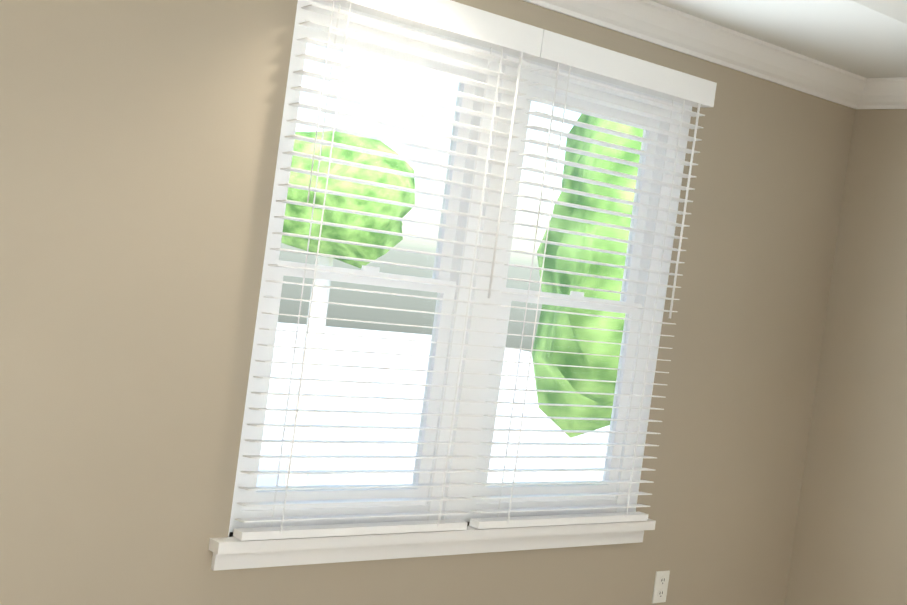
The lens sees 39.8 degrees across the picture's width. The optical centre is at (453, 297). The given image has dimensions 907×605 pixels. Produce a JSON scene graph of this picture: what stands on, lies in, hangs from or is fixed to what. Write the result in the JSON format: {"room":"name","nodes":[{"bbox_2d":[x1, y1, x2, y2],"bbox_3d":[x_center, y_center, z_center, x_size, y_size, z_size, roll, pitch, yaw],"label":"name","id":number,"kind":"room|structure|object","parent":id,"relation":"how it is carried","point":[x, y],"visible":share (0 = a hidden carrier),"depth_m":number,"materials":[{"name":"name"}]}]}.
{"room":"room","nodes":[
{"label":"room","id":0,"kind":"room"},
{"bbox_2d":[0,0,855,604],"bbox_3d":[0.002,-0.020,3.896,3.804,2.850,0.160,6,2,-40],"label":"wall","id":1,"kind":"structure","parent":0,"point":[138,148],"depth_m":3.27,"materials":[{"name":"beige paint"}]},
{"bbox_2d":[208,519,655,570],"bbox_3d":[0.014,0.756,3.909,1.760,0.085,0.095,6,2,-40],"label":"sill","id":2,"kind":"structure","parent":1,"relation":"attached to","point":[230,553],"depth_m":3.75,"materials":[{"name":"white wood"}]},
{"bbox_2d":[228,0,691,536],"bbox_3d":[0.074,-0.022,3.938,1.650,1.470,0.129,6,2,-40],"label":"window","id":3,"kind":"structure","parent":1,"relation":"in","point":[267,321],"depth_m":3.89,"materials":[{"name":"white plastic"}]},
{"bbox_2d":[233,0,543,540],"bbox_3d":[-0.172,-0.088,3.582,0.841,1.544,0.079,6,2,-40],"label":"window blind","id":4,"kind":"object","parent":3,"relation":"attached to","point":[469,24],"visible":1,"depth_m":3.56,"materials":[{"name":"white plastic"}]},
{"bbox_2d":[469,29,716,528],"bbox_3d":[0.468,-0.018,4.129,0.841,1.544,0.079,6,2,-40],"label":"window blind","id":5,"kind":"object","parent":3,"relation":"attached to","point":[563,52],"visible":0.98,"depth_m":4.08,"materials":[{"name":"white plastic"}]},
{"bbox_2d":[652,570,669,602],"bbox_3d":[0.757,1.056,4.572,0.072,0.116,0.009,6,2,-40],"label":"electrical outlet","id":6,"kind":"object","parent":1,"relation":"attached to","point":[660,586],"visible":1,"depth_m":4.57,"materials":[{"name":"white plastic"}]},
{"bbox_2d":[522,0,869,107],"bbox_3d":[0.077,-0.974,3.658,3.956,0.105,0.092,6,2,-40],"label":"crown molding","id":7,"kind":"structure","parent":1,"relation":"attached to","point":[668,27],"depth_m":4.37,"materials":[{"name":"white wood"}]},
{"bbox_2d":[651,0,906,77],"bbox_3d":[0.821,-0.961,2.094,5.370,0.160,5.156,6,2,-40],"label":"ceiling","id":8,"kind":"structure","parent":0,"point":[866,38],"depth_m":4.15,"materials":[{"name":"white paint"}]},
{"bbox_2d":[784,109,906,604],"bbox_3d":[2.874,0.377,3.544,0.160,2.850,4.452,6,2,-40],"label":"wall","id":9,"kind":"structure","parent":0,"point":[850,542],"depth_m":4.92,"materials":[{"name":"beige paint"}]},
{"bbox_2d":[853,77,906,108],"bbox_3d":[2.869,-0.593,3.479,0.092,0.105,4.012,6,2,-40],"label":"crown molding","id":10,"kind":"structure","parent":9,"relation":"attached to","point":[881,93],"depth_m":4.88,"materials":[{"name":"white wood"}]},
{"label":"outside","id":11,"kind":"structure","parent":0,"visible":0},
{"bbox_2d":[256,323,609,486],"bbox_3d":[-2.432,4.845,16.712,100.000,0.200,110.000,6,2,-40],"label":"ground","id":12,"kind":"structure","parent":11,"point":[281,354],"depth_m":43.06,"materials":[{"name":"white"}]},
{"bbox_2d":[281,131,414,485],"bbox_3d":[-2.493,0.707,23.561,3.490,7.576,3.321,6,2,-40],"label":"tree","id":13,"kind":"object","parent":12,"relation":"on","point":[326,247],"depth_m":22.51,"materials":[{"name":"green plant"}]},
{"bbox_2d":[532,114,642,437],"bbox_3d":[1.539,1.633,11.589,2.473,7.528,2.364,6,2,-40],"label":"tree","id":14,"kind":"object","parent":12,"relation":"on","point":[549,344],"depth_m":10.83,"materials":[{"name":"green plant"}]}
]}

